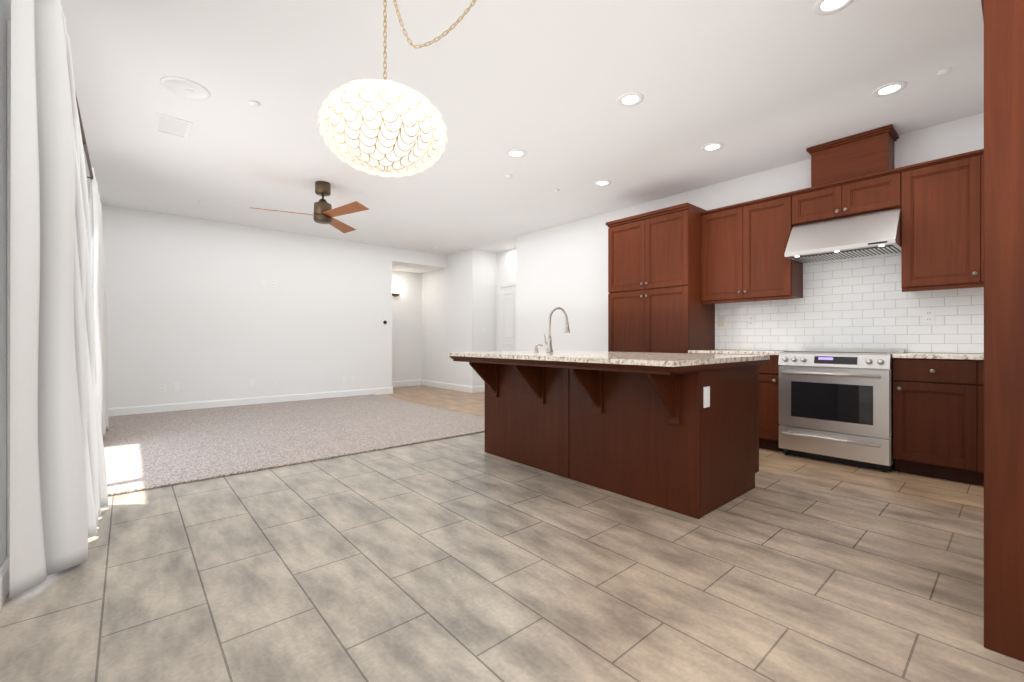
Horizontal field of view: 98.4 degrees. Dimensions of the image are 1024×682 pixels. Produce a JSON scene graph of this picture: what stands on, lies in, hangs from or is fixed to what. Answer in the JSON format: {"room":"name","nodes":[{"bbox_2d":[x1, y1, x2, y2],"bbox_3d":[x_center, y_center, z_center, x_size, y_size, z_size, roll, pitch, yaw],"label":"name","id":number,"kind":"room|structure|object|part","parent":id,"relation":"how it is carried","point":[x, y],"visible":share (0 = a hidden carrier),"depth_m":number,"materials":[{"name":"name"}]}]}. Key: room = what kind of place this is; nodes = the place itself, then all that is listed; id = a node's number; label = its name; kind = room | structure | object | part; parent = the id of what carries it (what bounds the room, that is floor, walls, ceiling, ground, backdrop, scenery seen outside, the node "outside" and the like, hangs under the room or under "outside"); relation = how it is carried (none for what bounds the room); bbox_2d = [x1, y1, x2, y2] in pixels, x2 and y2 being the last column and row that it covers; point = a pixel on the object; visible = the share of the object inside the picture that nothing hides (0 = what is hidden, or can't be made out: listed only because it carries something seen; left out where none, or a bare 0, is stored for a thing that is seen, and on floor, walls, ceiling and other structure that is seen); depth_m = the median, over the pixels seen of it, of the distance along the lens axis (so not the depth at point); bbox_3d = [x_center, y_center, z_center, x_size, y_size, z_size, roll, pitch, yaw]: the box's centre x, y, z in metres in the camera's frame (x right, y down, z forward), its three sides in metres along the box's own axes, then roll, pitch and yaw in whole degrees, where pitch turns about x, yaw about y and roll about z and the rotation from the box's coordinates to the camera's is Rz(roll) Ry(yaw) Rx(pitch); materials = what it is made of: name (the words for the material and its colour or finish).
{"room":"kitchen","nodes":[
{"label":"kitchen","id":0,"kind":"room"},
{"bbox_2d":[0,0,10,566],"bbox_3d":[-0.703,-0.380,0.138,0.120,2.800,4.570,0,0,-41],"label":"wall","id":1,"kind":"structure","parent":0,"point":[5,10],"depth_m":1.79,"materials":[{"name":"white paint"}]},
{"bbox_2d":[0,556,9,608],"bbox_3d":[-0.681,0.958,0.217,0.014,0.125,4.380,0,0,-41],"label":"baseboard","id":2,"kind":"structure","parent":1,"relation":"attached to","point":[4,578],"depth_m":1.75,"materials":[{"name":"white"}]},
{"bbox_2d":[102,205,446,407],"bbox_3d":[-3.460,-0.380,7.539,5.430,2.800,0.120,0,0,-41],"label":"wall","id":3,"kind":"structure","parent":0,"point":[196,311],"depth_m":6.80,"materials":[{"name":"white paint"}]},
{"bbox_2d":[160,384,165,391],"bbox_3d":[-4.900,0.670,6.201,0.070,0.115,0.008,0,0,-41],"label":"electrical outlet","id":4,"kind":"object","parent":3,"relation":"attached to","point":[162,387],"visible":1,"depth_m":6.20,"materials":[{"name":"white plastic"}]},
{"bbox_2d":[173,383,178,390],"bbox_3d":[-4.787,0.670,6.300,0.070,0.115,0.008,0,0,-41],"label":"electrical outlet","id":5,"kind":"object","parent":3,"relation":"attached to","point":[175,386],"visible":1,"depth_m":6.30,"materials":[{"name":"white plastic"}]},
{"bbox_2d":[108,387,392,415],"bbox_3d":[-3.866,0.958,7.095,4.194,0.125,0.014,0,0,-41],"label":"baseboard","id":6,"kind":"structure","parent":3,"relation":"attached to","point":[118,411],"depth_m":6.79,"materials":[{"name":"white wood"}]},
{"bbox_2d":[249,379,253,386],"bbox_3d":[-4.078,0.670,6.917,0.070,0.115,0.008,0,0,-41],"label":"electrical outlet","id":7,"kind":"object","parent":3,"relation":"attached to","point":[251,382],"visible":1,"depth_m":6.92,"materials":[{"name":"white plastic"}]},
{"bbox_2d":[271,379,275,385],"bbox_3d":[-3.844,0.680,7.120,0.070,0.115,0.008,0,0,-41],"label":"electrical outlet","id":8,"kind":"object","parent":3,"relation":"attached to","point":[273,382],"visible":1,"depth_m":7.12,"materials":[{"name":"white plastic"}]},
{"bbox_2d":[271,279,275,286],"bbox_3d":[-3.844,-0.920,7.120,0.070,0.115,0.008,0,0,-41],"label":"electrical outlet","id":9,"kind":"object","parent":3,"relation":"attached to","point":[273,283],"visible":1,"depth_m":7.12,"materials":[{"name":"white plastic"}]},
{"bbox_2d":[392,270,421,380],"bbox_3d":[-3.054,-0.290,9.283,2.770,2.620,0.120,0,0,-41],"label":"wall","id":10,"kind":"structure","parent":0,"point":[407,332],"depth_m":9.82,"materials":[{"name":"white paint"}]},
{"bbox_2d":[392,380,420,386],"bbox_3d":[-3.055,0.958,9.192,2.610,0.125,0.014,0,0,-41],"label":"baseboard","id":11,"kind":"structure","parent":10,"relation":"attached to","point":[405,383],"depth_m":9.80,"materials":[{"name":"white"}]},
{"bbox_2d":[392,262,442,273],"bbox_3d":[-2.749,-1.560,8.932,2.770,0.080,1.050,0,0,-41],"label":"ceiling","id":12,"kind":"structure","parent":0,"point":[409,268],"depth_m":9.36,"materials":[{"name":"white paint"}]},
{"bbox_2d":[477,249,495,385],"bbox_3d":[-0.490,-0.380,8.902,0.600,2.800,0.120,0,0,-41],"label":"wall","id":13,"kind":"structure","parent":0,"point":[486,293],"depth_m":8.81,"materials":[{"name":"white paint"}]},
{"bbox_2d":[472,385,484,392],"bbox_3d":[-0.549,0.958,8.760,0.594,0.125,0.014,0,0,-41],"label":"baseboard","id":14,"kind":"structure","parent":13,"relation":"attached to","point":[475,389],"depth_m":8.66,"materials":[{"name":"white wood"}]},
{"bbox_2d":[496,248,515,350],"bbox_3d":[0.150,-0.380,8.531,0.120,2.800,1.280,0,0,-41],"label":"wall","id":15,"kind":"structure","parent":0,"point":[505,265],"depth_m":8.78,"materials":[{"name":"white paint"}]},
{"bbox_2d":[498,281,515,350],"bbox_3d":[0.033,-0.062,8.482,0.113,2.156,1.040,0,0,-41],"label":"hall door","id":16,"kind":"structure","parent":15,"relation":"in","point":[506,316],"depth_m":8.68,"materials":[{"name":"white wood"}]},
{"bbox_2d":[0,385,1023,681],"bbox_3d":[-0.373,1.050,4.545,6.400,0.060,10.790,0,0,-41],"label":"floor","id":17,"kind":"structure","parent":0,"point":[462,559],"depth_m":1.87,"materials":[{"name":"tile"}]},
{"bbox_2d":[103,394,484,495],"bbox_3d":[-2.712,1.012,5.460,3.829,0.017,3.999,0,0,-41],"label":"carpet floor","id":18,"kind":"structure","parent":17,"relation":"on","point":[145,451],"depth_m":4.65,"materials":[{"name":"beige carpet"}]},
{"bbox_2d":[447,350,769,518],"bbox_3d":[0.619,0.561,3.453,1.305,0.913,2.100,0,0,-41],"label":"kitchen island","id":19,"kind":"object","parent":17,"relation":"on","point":[677,432],"visible":1,"depth_m":2.90,"materials":[{"name":"brown wood"}]},
{"bbox_2d":[534,307,569,352],"bbox_3d":[0.340,-0.089,3.808,0.270,0.385,0.221,0,0,-41],"label":"faucet","id":20,"kind":"object","parent":19,"relation":"on","point":[549,345],"visible":1,"depth_m":3.69,"materials":[{"name":"silver metal"}]},
{"bbox_2d":[703,386,709,407],"bbox_3d":[1.133,0.330,2.569,0.070,0.120,0.008,0,0,-41],"label":"outlet","id":21,"kind":"object","parent":19,"relation":"attached to","point":[706,389],"depth_m":2.56,"materials":[{"name":"white plastic"}]},
{"bbox_2d":[606,202,714,352],"bbox_3d":[1.720,-0.211,5.212,0.659,2.458,1.049,0,0,-41],"label":"pantry cabinet","id":22,"kind":"object","parent":17,"relation":"on","point":[655,305],"visible":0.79,"depth_m":4.91,"materials":[{"name":"brown wood"}]},
{"bbox_2d":[736,354,782,451],"bbox_3d":[2.479,0.577,4.355,0.616,0.882,0.489,0,0,-41],"label":"base cabinet","id":23,"kind":"object","parent":17,"relation":"on","point":[769,424],"depth_m":4.05,"materials":[{"name":"brown wood"}]},
{"bbox_2d":[696,350,782,353],"bbox_3d":[2.353,0.120,4.492,0.625,0.030,0.860,0,0,-41],"label":"countertop","id":24,"kind":"structure","parent":23,"relation":"on","point":[697,351],"depth_m":4.33,"materials":[{"name":"beige stone"}]},
{"bbox_2d":[778,347,904,471],"bbox_3d":[2.844,0.545,3.837,0.722,0.950,0.762,0,0,-41],"label":"range","id":25,"kind":"object","parent":17,"relation":"on","point":[835,404],"visible":0.92,"depth_m":3.60,"materials":[{"name":"silver metal"}]},
{"bbox_2d":[893,358,959,481],"bbox_3d":[3.312,0.577,3.396,0.616,0.882,0.507,0,0,-41],"label":"base cabinet","id":26,"kind":"object","parent":17,"relation":"on","point":[938,415],"depth_m":3.25,"materials":[{"name":"brown wood"}]},
{"bbox_2d":[892,354,983,357],"bbox_3d":[3.583,0.120,3.077,0.625,0.030,1.344,0,0,-41],"label":"countertop","id":27,"kind":"structure","parent":26,"relation":"on","point":[893,355],"depth_m":3.25,"materials":[{"name":"beige stone"}]},
{"bbox_2d":[960,358,983,485],"bbox_3d":[3.714,0.577,2.934,0.616,0.882,0.955,0,0,-41],"label":"base cabinet","id":28,"kind":"object","parent":17,"relation":"on","point":[971,369],"depth_m":3.07,"materials":[{"name":"brown wood"}]},
{"bbox_2d":[981,0,1023,660],"bbox_3d":[2.196,-0.231,1.399,0.930,2.498,0.990,0,0,-41],"label":"panel","id":29,"kind":"object","parent":17,"relation":"on","point":[1003,20],"visible":1,"depth_m":1.43,"materials":[{"name":"brown wood"}]},
{"bbox_2d":[60,0,983,254],"bbox_3d":[-0.029,-1.830,4.149,6.400,0.100,9.740,0,0,-41],"label":"ceiling","id":30,"kind":"structure","parent":0,"point":[754,86],"depth_m":3.20,"materials":[{"name":"white paint"}]},
{"bbox_2d":[154,113,191,138],"bbox_3d":[-2.820,-1.774,3.671,0.230,0.012,0.380,0,0,-41],"label":"ceiling vent","id":31,"kind":"object","parent":30,"relation":"in","point":[170,125],"visible":1,"depth_m":3.65,"materials":[{"name":"white plastic"}]},
{"bbox_2d":[160,76,209,99],"bbox_3d":[-2.305,-1.774,3.124,0.286,0.012,0.286,0,0,-41],"label":"ceiling vent","id":32,"kind":"object","parent":30,"relation":"in","point":[185,88],"visible":1,"depth_m":3.12,"materials":[{"name":"white plastic"}]},
{"bbox_2d":[250,101,259,106],"bbox_3d":[-1.930,-1.769,3.318,0.070,0.020,0.070,0,0,-41],"label":"detector","id":33,"kind":"object","parent":30,"relation":"attached to","point":[254,103],"visible":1,"depth_m":3.30,"materials":[{"name":"white plastic"}]},
{"bbox_2d":[250,181,368,232],"bbox_3d":[-2.152,-1.558,4.908,1.264,0.442,1.264,0,0,-41],"label":"fan","id":34,"kind":"object","parent":30,"relation":"hanging from","point":[325,212],"visible":1,"depth_m":4.93,"materials":[{"name":"brown wood"}]},
{"bbox_3d":[-2.145,-1.558,5.013,0.196,0.442,0.196,0,0,-41],"label":"motor","id":35,"kind":"part","parent":34,"relation":"part of","materials":[{"name":"brown metal"}]},
{"bbox_2d":[317,0,475,176],"bbox_3d":[-0.505,-1.277,2.038,0.700,1.005,0.647,0,0,-41],"label":"pendant lamp","id":36,"kind":"object","parent":30,"relation":"hanging from","point":[386,128],"visible":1,"depth_m":1.85,"materials":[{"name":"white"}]},
{"bbox_3d":[-0.582,-0.958,2.025,0.566,0.366,0.566,0,0,-41],"label":"lamp shade","id":37,"kind":"part","parent":36,"relation":"part of","materials":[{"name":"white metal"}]},
{"bbox_3d":[-0.316,-1.452,2.025,0.432,0.654,0.380,0,0,-41],"label":"chain","id":38,"kind":"part","parent":36,"relation":"part of","materials":[{"name":"gold metal"}]},
{"bbox_2d":[506,149,525,157],"bbox_3d":[0.039,-1.776,4.208,0.190,0.008,0.190,0,0,-41],"label":"recessed light","id":39,"kind":"object","parent":30,"relation":"in","point":[515,153],"visible":1,"depth_m":4.21,"materials":[{"name":"white glass"}]},
{"bbox_2d":[594,180,610,185],"bbox_3d":[1.023,-1.776,4.997,0.190,0.008,0.190,0,0,-41],"label":"recessed light","id":40,"kind":"object","parent":30,"relation":"in","point":[602,182],"visible":1,"depth_m":4.98,"materials":[{"name":"white plastic"}]},
{"bbox_2d":[617,92,643,106],"bbox_3d":[0.873,-1.776,3.263,0.190,0.008,0.190,0,0,-41],"label":"recessed light","id":41,"kind":"object","parent":30,"relation":"in","point":[630,99],"visible":1,"depth_m":3.26,"materials":[{"name":"white glass"}]},
{"bbox_2d":[701,142,723,151],"bbox_3d":[1.844,-1.776,4.067,0.190,0.008,0.190,0,0,-41],"label":"recessed light","id":42,"kind":"object","parent":30,"relation":"in","point":[711,147],"visible":1,"depth_m":4.06,"materials":[{"name":"white plastic"}]},
{"bbox_2d":[813,0,853,14],"bbox_3d":[1.693,-1.776,2.320,0.190,0.008,0.190,0,0,-41],"label":"recessed light","id":43,"kind":"object","parent":30,"relation":"in","point":[827,7],"visible":1,"depth_m":2.35,"materials":[{"name":"white plastic"}]},
{"bbox_2d":[872,81,906,96],"bbox_3d":[2.671,-1.776,3.131,0.190,0.008,0.190,0,0,-41],"label":"recessed light","id":44,"kind":"object","parent":30,"relation":"in","point":[891,88],"visible":1,"depth_m":3.12,"materials":[{"name":"white plastic"}]},
{"bbox_2d":[937,68,951,75],"bbox_3d":[2.855,-1.769,2.919,0.070,0.020,0.070,0,0,-41],"label":"detector","id":45,"kind":"object","parent":30,"relation":"attached to","point":[944,71],"visible":0.98,"depth_m":2.90,"materials":[{"name":"white plastic"}]},
{"bbox_2d":[422,113,983,385],"bbox_3d":[1.485,-0.380,6.081,0.120,2.800,10.670,0,0,-41],"label":"wall","id":46,"kind":"structure","parent":0,"point":[564,267],"depth_m":6.73,"materials":[{"name":"white paint"}]},
{"bbox_2d":[421,380,472,392],"bbox_3d":[-1.409,0.958,9.306,0.014,0.125,1.964,0,0,-41],"label":"baseboard","id":47,"kind":"structure","parent":46,"relation":"attached to","point":[457,387],"depth_m":9.22,"materials":[{"name":"white"}]},
{"bbox_2d":[701,191,802,303],"bbox_3d":[2.468,-0.906,4.590,0.346,0.972,0.866,0,0,-41],"label":"upper cabinet","id":48,"kind":"object","parent":46,"relation":"attached to","point":[743,245],"depth_m":4.43,"materials":[{"name":"brown wood"}]},
{"bbox_2d":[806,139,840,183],"bbox_3d":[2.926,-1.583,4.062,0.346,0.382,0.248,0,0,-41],"label":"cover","id":49,"kind":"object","parent":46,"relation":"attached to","point":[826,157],"depth_m":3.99,"materials":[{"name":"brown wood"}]},
{"bbox_2d":[793,166,904,225],"bbox_3d":[3.008,-1.238,3.968,0.346,0.308,0.779,0,0,-41],"label":"upper cabinet","id":50,"kind":"object","parent":46,"relation":"attached to","point":[868,192],"depth_m":3.81,"materials":[{"name":"brown wood"}]},
{"bbox_2d":[785,207,900,263],"bbox_3d":[2.928,-0.911,3.898,0.538,0.333,0.770,0,0,-41],"label":"range hood","id":51,"kind":"object","parent":50,"relation":"attached to","point":[876,233],"visible":0.94,"depth_m":3.76,"materials":[{"name":"silver metal"}]},
{"bbox_2d":[715,253,983,352],"bbox_3d":[3.289,-0.339,3.905,0.012,0.883,2.979,0,0,-41],"label":"backsplash","id":52,"kind":"structure","parent":46,"relation":"attached to","point":[863,302],"depth_m":4.04,"materials":[{"name":"tile"}]},
{"bbox_2d":[718,316,723,326],"bbox_3d":[2.349,-0.210,4.970,0.008,0.115,0.070,0,0,-41],"label":"light switch","id":53,"kind":"object","parent":52,"relation":"attached to","point":[720,321],"visible":1,"depth_m":4.96,"materials":[{"name":"beige plastic"}]},
{"bbox_2d":[748,315,754,325],"bbox_3d":[2.559,-0.210,4.728,0.008,0.115,0.070,0,0,-41],"label":"outlet","id":54,"kind":"object","parent":52,"relation":"attached to","point":[751,320],"visible":1,"depth_m":4.72,"materials":[{"name":"white plastic"}]},
{"bbox_2d":[923,309,934,322],"bbox_3d":[3.470,-0.200,3.679,0.008,0.115,0.070,0,0,-41],"label":"outlet","id":55,"kind":"object","parent":52,"relation":"attached to","point":[928,315],"visible":1,"depth_m":3.67,"materials":[{"name":"white plastic"}]},
{"bbox_2d":[841,124,896,179],"bbox_3d":[3.107,-1.583,3.855,0.346,0.382,0.302,0,0,-41],"label":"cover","id":56,"kind":"object","parent":46,"relation":"attached to","point":[872,150],"depth_m":3.78,"materials":[{"name":"brown wood"}]},
{"bbox_2d":[901,149,983,291],"bbox_3d":[3.553,-0.906,3.341,0.346,0.972,0.881,0,0,-41],"label":"upper cabinet","id":57,"kind":"object","parent":46,"relation":"attached to","point":[940,202],"depth_m":3.38,"materials":[{"name":"brown wood"}]},
{"bbox_3d":[-3.120,-1.510,2.919,0.120,0.540,2.800,0,0,-41],"label":"wall","id":58,"kind":"structure","parent":0,"visible":0},
{"bbox_2d":[7,20,10,555],"bbox_3d":[-3.067,-0.155,2.965,0.019,2.350,2.980,0,0,-41],"label":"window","id":59,"kind":"structure","parent":58,"relation":"in","point":[8,243],"depth_m":1.84,"materials":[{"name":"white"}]},
{"bbox_2d":[75,91,92,179],"bbox_3d":[-3.026,-1.469,3.021,0.153,0.062,5.527,0,0,-41],"label":"curtain rod","id":60,"kind":"object","parent":58,"relation":"attached to","point":[86,150],"visible":0.17,"depth_m":3.32,"materials":[{"name":"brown metal"}]},
{"bbox_2d":[10,0,107,597],"bbox_3d":[-2.233,-0.282,2.238,0.256,2.565,1.180,0,0,-41],"label":"curtain","id":61,"kind":"object","parent":60,"relation":"hanging from","point":[58,489],"visible":1,"depth_m":1.87,"materials":[{"name":"fabric"}]},
{"bbox_2d":[88,167,108,438],"bbox_3d":[-4.260,-0.289,4.556,0.139,2.551,1.460,0,0,-41],"label":"curtain","id":62,"kind":"object","parent":60,"relation":"hanging from","point":[99,293],"visible":0.77,"depth_m":4.13,"materials":[{"name":"fabric"}]}
]}

